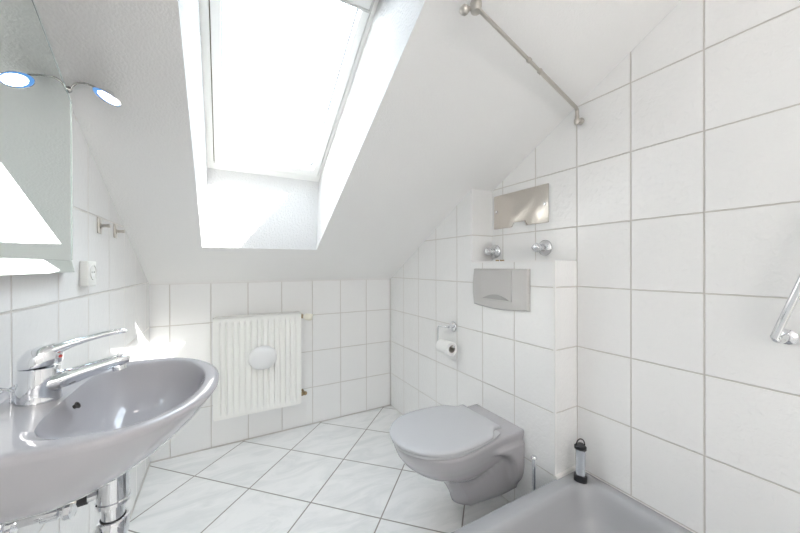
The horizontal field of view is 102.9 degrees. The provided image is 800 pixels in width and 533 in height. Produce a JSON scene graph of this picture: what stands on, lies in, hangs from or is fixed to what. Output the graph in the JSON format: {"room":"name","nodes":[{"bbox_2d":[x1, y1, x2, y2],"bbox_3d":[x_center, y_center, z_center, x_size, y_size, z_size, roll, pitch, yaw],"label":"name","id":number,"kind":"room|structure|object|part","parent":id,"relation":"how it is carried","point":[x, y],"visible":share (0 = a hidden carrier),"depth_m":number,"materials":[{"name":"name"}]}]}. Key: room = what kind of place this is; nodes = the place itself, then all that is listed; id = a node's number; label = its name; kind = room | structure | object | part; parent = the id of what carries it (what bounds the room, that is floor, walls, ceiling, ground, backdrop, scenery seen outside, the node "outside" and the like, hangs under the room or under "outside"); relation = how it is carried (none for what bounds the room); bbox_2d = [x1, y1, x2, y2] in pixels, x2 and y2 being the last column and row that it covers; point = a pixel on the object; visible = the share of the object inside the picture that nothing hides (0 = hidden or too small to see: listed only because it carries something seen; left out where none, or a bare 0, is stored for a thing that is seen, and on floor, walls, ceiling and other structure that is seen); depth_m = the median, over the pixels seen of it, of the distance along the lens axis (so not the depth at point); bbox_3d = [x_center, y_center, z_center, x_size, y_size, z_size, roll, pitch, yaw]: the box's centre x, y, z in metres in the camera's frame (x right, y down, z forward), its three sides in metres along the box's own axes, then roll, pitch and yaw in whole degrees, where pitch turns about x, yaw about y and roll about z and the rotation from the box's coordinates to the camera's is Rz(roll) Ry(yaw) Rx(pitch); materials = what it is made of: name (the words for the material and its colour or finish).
{"room":"bathroom","nodes":[
{"label":"bathroom","id":0,"kind":"room"},
{"bbox_2d":[0,109,149,532],"bbox_3d":[-0.392,-0.150,-0.138,0.100,2.500,4.339,0,0,-29],"label":"wall","id":1,"kind":"structure","parent":0,"point":[36,310],"depth_m":0.95,"materials":[{"name":"tile"}]},
{"bbox_2d":[0,0,74,274],"bbox_3d":[-0.694,-0.343,0.533,0.025,0.715,0.687,0,0,-29],"label":"wall mirror","id":2,"kind":"object","parent":1,"relation":"attached to","point":[36,163],"visible":1,"depth_m":0.65,"materials":[{"name":"white mirror"}]},
{"bbox_2d":[67,82,120,106],"bbox_3d":[-0.788,-0.452,0.819,0.108,0.048,0.063,0,0,-29],"label":"lamp","id":3,"kind":"object","parent":2,"relation":"attached to","point":[106,95],"visible":1,"depth_m":0.82,"materials":[{"name":"silver metal"}]},
{"bbox_3d":[-0.810,-0.460,0.822,0.079,0.032,0.016,0,0,-14],"label":"arm","id":4,"kind":"part","parent":3,"relation":"part of","materials":[{"name":"silver metal"}]},
{"bbox_3d":[-0.765,-0.445,0.830,0.056,0.033,0.060,0,0,-29],"label":"lamp shade","id":5,"kind":"part","parent":3,"relation":"part of","materials":[{"name":"silver metal"}]},
{"bbox_3d":[-0.761,-0.441,0.832,0.048,0.022,0.051,0,0,-29],"label":"bulb","id":6,"kind":"part","parent":3,"relation":"part of","materials":[{"name":"white"}]},
{"bbox_2d":[2,503,77,532],"bbox_3d":[-0.694,0.455,0.607,0.092,0.135,0.116,0,0,-29],"label":"angle valve","id":7,"kind":"object","parent":1,"relation":"attached to","point":[67,512],"visible":0.34,"depth_m":0.63,"materials":[{"name":"silver metal"}]},
{"bbox_3d":[-0.676,0.496,0.653,0.017,0.039,0.041,0,0,-29],"label":"handle","id":8,"kind":"part","parent":7,"relation":"part of","materials":[{"name":"silver metal"}]},
{"bbox_2d":[79,261,96,286],"bbox_3d":[-0.921,0.021,0.943,0.024,0.074,0.064,0,0,-29],"label":"wall socket","id":9,"kind":"object","parent":1,"relation":"attached to","point":[87,269],"visible":1,"depth_m":0.92,"materials":[{"name":"white plastic"}]},
{"bbox_2d":[97,217,110,233],"bbox_3d":[-0.985,-0.136,1.063,0.030,0.052,0.036,0,0,-29],"label":"towel hook","id":10,"kind":"object","parent":1,"relation":"attached to","point":[100,225],"visible":1,"depth_m":1.06,"materials":[{"name":"grey metal"}]},
{"bbox_3d":[-0.997,-0.136,1.057,0.004,0.052,0.036,0,0,-29],"label":"mounting plate","id":11,"kind":"part","parent":10,"relation":"part of","materials":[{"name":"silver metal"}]},
{"bbox_2d":[0,358,218,525],"bbox_3d":[-0.554,0.311,0.621,0.351,0.158,0.452,0,0,-29],"label":"washbasin","id":12,"kind":"object","parent":1,"relation":"attached to","point":[54,455],"visible":0.92,"depth_m":0.51,"materials":[{"name":"grey ceramic"}]},
{"bbox_2d":[0,328,129,406],"bbox_3d":[-0.614,0.181,0.588,0.180,0.119,0.059,0,0,-29],"label":"faucet","id":13,"kind":"object","parent":12,"relation":"on","point":[40,378],"visible":1,"depth_m":0.56,"materials":[{"name":"silver metal"}]},
{"bbox_3d":[-0.682,0.223,0.550,0.023,0.030,0.015,0,0,-29],"label":"pop knob","id":14,"kind":"part","parent":13,"relation":"part of","materials":[{"name":"silver metal"}]},
{"bbox_2d":[13,363,62,406],"bbox_3d":[-0.646,0.209,0.570,0.059,0.062,0.059,0,0,-29],"label":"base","id":15,"kind":"object","parent":13,"relation":"on","point":[36,384],"depth_m":0.55,"materials":[{"name":"silver metal"}]},
{"bbox_3d":[-0.604,0.150,0.593,0.149,0.059,0.054,0,0,-29],"label":"lever","id":16,"kind":"part","parent":13,"relation":"part of","materials":[{"name":"silver metal"}]},
{"bbox_3d":[-0.591,0.202,0.600,0.128,0.060,0.048,0,0,-29],"label":"spout","id":17,"kind":"part","parent":13,"relation":"part of","materials":[{"name":"silver metal"}]},
{"bbox_2d":[68,471,130,532],"bbox_3d":[-0.617,0.555,0.586,0.206,0.330,0.068,0,0,-29],"label":"trap","id":18,"kind":"object","parent":12,"relation":"attached to","point":[110,499],"visible":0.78,"depth_m":0.60,"materials":[{"name":"silver metal"}]},
{"bbox_2d":[87,492,95,502],"bbox_3d":[-0.584,0.437,0.604,0.022,0.017,0.015,0,0,-29],"label":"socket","id":19,"kind":"object","parent":18,"relation":"attached to","point":[91,497],"depth_m":0.60,"materials":[{"name":"silver metal"}]},
{"bbox_2d":[96,508,129,532],"bbox_3d":[-0.557,0.603,0.619,0.068,0.234,0.068,0,0,-29],"label":"pipe","id":20,"kind":"object","parent":18,"relation":"on","point":[119,522],"depth_m":0.61,"materials":[{"name":"silver metal"}]},
{"bbox_2d":[114,224,124,237],"bbox_3d":[-1.073,-0.135,1.220,0.030,0.052,0.036,0,0,-29],"label":"towel hook","id":21,"kind":"object","parent":1,"relation":"attached to","point":[116,231],"visible":1,"depth_m":1.21,"materials":[{"name":"grey metal"}]},
{"bbox_3d":[-1.084,-0.135,1.214,0.004,0.052,0.036,0,0,-29],"label":"mounting plate","id":22,"kind":"part","parent":21,"relation":"part of","materials":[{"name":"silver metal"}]},
{"bbox_2d":[149,279,390,461],"bbox_3d":[-0.699,0.558,2.231,1.864,1.080,0.100,0,0,-29],"label":"wall","id":23,"kind":"structure","parent":0,"point":[346,343],"depth_m":2.19,"materials":[{"name":"tile"}]},
{"bbox_2d":[130,405,389,518],"bbox_3d":[0.316,1.097,0.257,1.521,0.007,4.342,0,0,-29],"label":"trim","id":24,"kind":"structure","parent":23,"relation":"attached to","point":[387,405],"depth_m":1.96,"materials":[{"name":"grey"}]},
{"bbox_2d":[213,311,312,420],"bbox_3d":[-0.851,0.600,2.024,0.581,0.599,0.111,0,0,-29],"label":"radiator","id":25,"kind":"object","parent":23,"relation":"attached to","point":[242,389],"visible":0.94,"depth_m":1.96,"materials":[{"name":"white metal"}]},
{"bbox_2d":[214,311,299,319],"bbox_3d":[-0.881,0.304,1.993,0.489,0.008,0.060,0,0,-29],"label":"grille","id":26,"kind":"object","parent":25,"relation":"attached to","point":[295,313],"depth_m":1.98,"materials":[{"name":"white metal"}]},
{"bbox_2d":[249,346,276,369],"bbox_3d":[-0.840,0.563,1.956,0.159,0.145,0.044,0,0,-29],"label":"disc","id":27,"kind":"object","parent":25,"relation":"attached to","point":[262,357],"visible":1,"depth_m":1.94,"materials":[{"name":"white plastic"}]},
{"bbox_3d":[-0.615,0.337,2.126,0.061,0.047,0.045,0,0,-7],"label":"thermostat knob","id":28,"kind":"part","parent":25,"relation":"part of","materials":[{"name":"beige plastic"}]},
{"bbox_2d":[149,279,377,284],"bbox_3d":[-0.739,0.099,2.150,1.518,0.007,0.008,0,0,-29],"label":"trim","id":29,"kind":"structure","parent":23,"relation":"attached to","point":[348,279],"depth_m":2.04,"materials":[{"name":"white tile"}]},
{"bbox_2d":[178,0,424,249],"bbox_3d":[-0.361,-0.613,1.062,0.585,1.031,1.546,0,0,-29],"label":"wall window reveal","id":30,"kind":"structure","parent":0,"point":[236,209],"depth_m":1.56,"materials":[{"name":"white paint"}]},
{"bbox_2d":[199,0,378,181],"bbox_3d":[-0.497,-0.784,1.342,0.587,0.578,0.967,0,0,-29],"label":"window","id":31,"kind":"structure","parent":30,"relation":"attached to","point":[211,11],"depth_m":1.38,"materials":[{"name":"white paint"}]},
{"bbox_2d":[127,405,508,532],"bbox_3d":[0.382,1.148,0.292,1.864,0.100,4.539,0,0,-29],"label":"floor","id":32,"kind":"structure","parent":0,"point":[347,474],"depth_m":1.57,"materials":[{"name":"tile"}]},
{"bbox_2d":[531,455,536,490],"bbox_3d":[0.545,0.933,1.297,0.084,0.326,0.084,0,0,-10],"label":"toilet brush","id":33,"kind":"object","parent":32,"relation":"on","point":[533,457],"visible":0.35,"depth_m":1.29,"materials":[{"name":"silver metal"}]},
{"bbox_2d":[452,470,692,532],"bbox_3d":[0.581,0.971,0.774,0.844,0.250,0.829,0,0,-29],"label":"shower tray","id":34,"kind":"object","parent":32,"relation":"on","point":[564,504],"visible":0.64,"depth_m":1.15,"materials":[{"name":"grey ceramic"}]},
{"bbox_2d":[574,438,586,483],"bbox_3d":[0.714,0.762,1.255,0.046,0.167,0.045,0,0,-29],"label":"bottle","id":35,"kind":"object","parent":34,"relation":"on","point":[580,476],"visible":1,"depth_m":1.24,"materials":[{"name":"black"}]},
{"bbox_2d":[34,0,680,283],"bbox_3d":[0.378,-0.923,0.290,1.864,2.042,4.539,0,0,-29],"label":"ceiling","id":36,"kind":"structure","parent":0,"point":[460,109],"depth_m":1.15,"materials":[{"name":"white paint"}]},
{"bbox_2d":[390,189,576,502],"bbox_3d":[0.336,0.341,1.932,0.146,1.510,1.428,0,0,-29],"label":"wall","id":37,"kind":"structure","parent":0,"point":[502,363],"depth_m":1.64,"materials":[{"name":"tile"}]},
{"bbox_2d":[437,321,456,347],"bbox_3d":[0.282,0.381,1.814,0.062,0.131,0.158,0,0,-29],"label":"toilet roll holder","id":38,"kind":"object","parent":37,"relation":"attached to","point":[453,326],"visible":0.87,"depth_m":1.82,"materials":[{"name":"silver metal"}]},
{"bbox_2d":[436,339,456,355],"bbox_3d":[0.261,0.455,1.797,0.075,0.075,0.103,0,0,-29],"label":"toilet roll","id":39,"kind":"object","parent":38,"relation":"hanging from","point":[442,345],"visible":0.98,"depth_m":1.77,"materials":[{"name":"white paper"}]},
{"bbox_2d":[389,404,523,505],"bbox_3d":[0.225,0.859,1.399,0.566,0.356,0.372,0,0,-29],"label":"toilet","id":40,"kind":"object","parent":37,"relation":"attached to","point":[477,453],"visible":1,"depth_m":1.34,"materials":[{"name":"grey ceramic"}]},
{"bbox_3d":[0.178,0.691,1.372,0.458,0.019,0.372,0,0,-29],"label":"lid","id":41,"kind":"part","parent":40,"relation":"part of","materials":[{"name":"grey plastic"}]},
{"bbox_2d":[483,245,500,258],"bbox_3d":[0.489,-0.081,1.723,0.078,0.074,0.074,0,0,-29],"label":"valve","id":42,"kind":"object","parent":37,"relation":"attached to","point":[494,251],"visible":1,"depth_m":1.72,"materials":[{"name":"silver metal"}]},
{"bbox_3d":[0.473,-0.081,1.714,0.040,0.042,0.042,0,0,-29],"label":"handle","id":43,"kind":"part","parent":42,"relation":"part of","materials":[{"name":"silver metal"}]},
{"bbox_2d":[473,269,529,310],"bbox_3d":[0.467,0.108,1.518,0.026,0.195,0.347,0,0,-29],"label":"flush plate","id":44,"kind":"object","parent":37,"relation":"attached to","point":[500,289],"visible":1,"depth_m":1.48,"materials":[{"name":"grey plastic"}]},
{"bbox_2d":[472,260,555,474],"bbox_3d":[0.504,0.409,1.484,0.008,0.870,0.484,0,0,-29],"label":"trim","id":45,"kind":"structure","parent":37,"relation":"attached to","point":[553,261],"depth_m":1.27,"materials":[{"name":"white"}]},
{"bbox_2d":[531,240,551,255],"bbox_3d":[0.638,-0.087,1.456,0.078,0.074,0.074,0,0,-29],"label":"valve","id":46,"kind":"object","parent":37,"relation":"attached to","point":[544,247],"visible":1,"depth_m":1.45,"materials":[{"name":"silver metal"}]},
{"bbox_3d":[0.622,-0.087,1.447,0.040,0.042,0.042,0,0,-29],"label":"handle","id":47,"kind":"part","parent":46,"relation":"part of","materials":[{"name":"silver metal"}]},
{"bbox_2d":[553,465,694,532],"bbox_3d":[0.874,0.844,0.967,0.149,0.020,0.800,0,0,-29],"label":"trim","id":48,"kind":"structure","parent":37,"relation":"attached to","point":[568,471],"depth_m":1.27,"materials":[{"name":"white plastic"}]},
{"bbox_2d":[492,0,799,532],"bbox_3d":[1.150,-0.154,0.720,0.100,2.500,4.339,0,0,-29],"label":"wall","id":49,"kind":"structure","parent":0,"point":[675,199],"depth_m":1.02,"materials":[{"name":"tile"}]},
{"bbox_2d":[494,183,548,229],"bbox_3d":[0.596,-0.291,1.600,0.010,0.179,0.334,0,0,-29],"label":"plate","id":50,"kind":"object","parent":49,"relation":"attached to","point":[530,206],"visible":1,"depth_m":1.57,"materials":[{"name":"silver metal"}]},
{"bbox_2d":[459,0,583,124],"bbox_3d":[0.467,-0.676,1.078,0.762,0.187,0.054,0,0,-39],"label":"rail","id":51,"kind":"object","parent":49,"relation":"attached to","point":[475,7],"visible":1,"depth_m":0.99,"materials":[{"name":"grey metal"}]},
{"bbox_3d":[0.181,-0.691,0.856,0.042,0.027,0.026,0,0,6],"label":"knob","id":52,"kind":"part","parent":51,"relation":"part of","materials":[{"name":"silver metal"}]},
{"bbox_2d":[770,274,799,344],"bbox_3d":[1.020,0.012,0.788,0.060,0.388,0.132,0,0,-29],"label":"grab bar","id":53,"kind":"object","parent":49,"relation":"attached to","point":[779,334],"visible":1,"depth_m":0.81,"materials":[{"name":"silver metal"}]}
]}

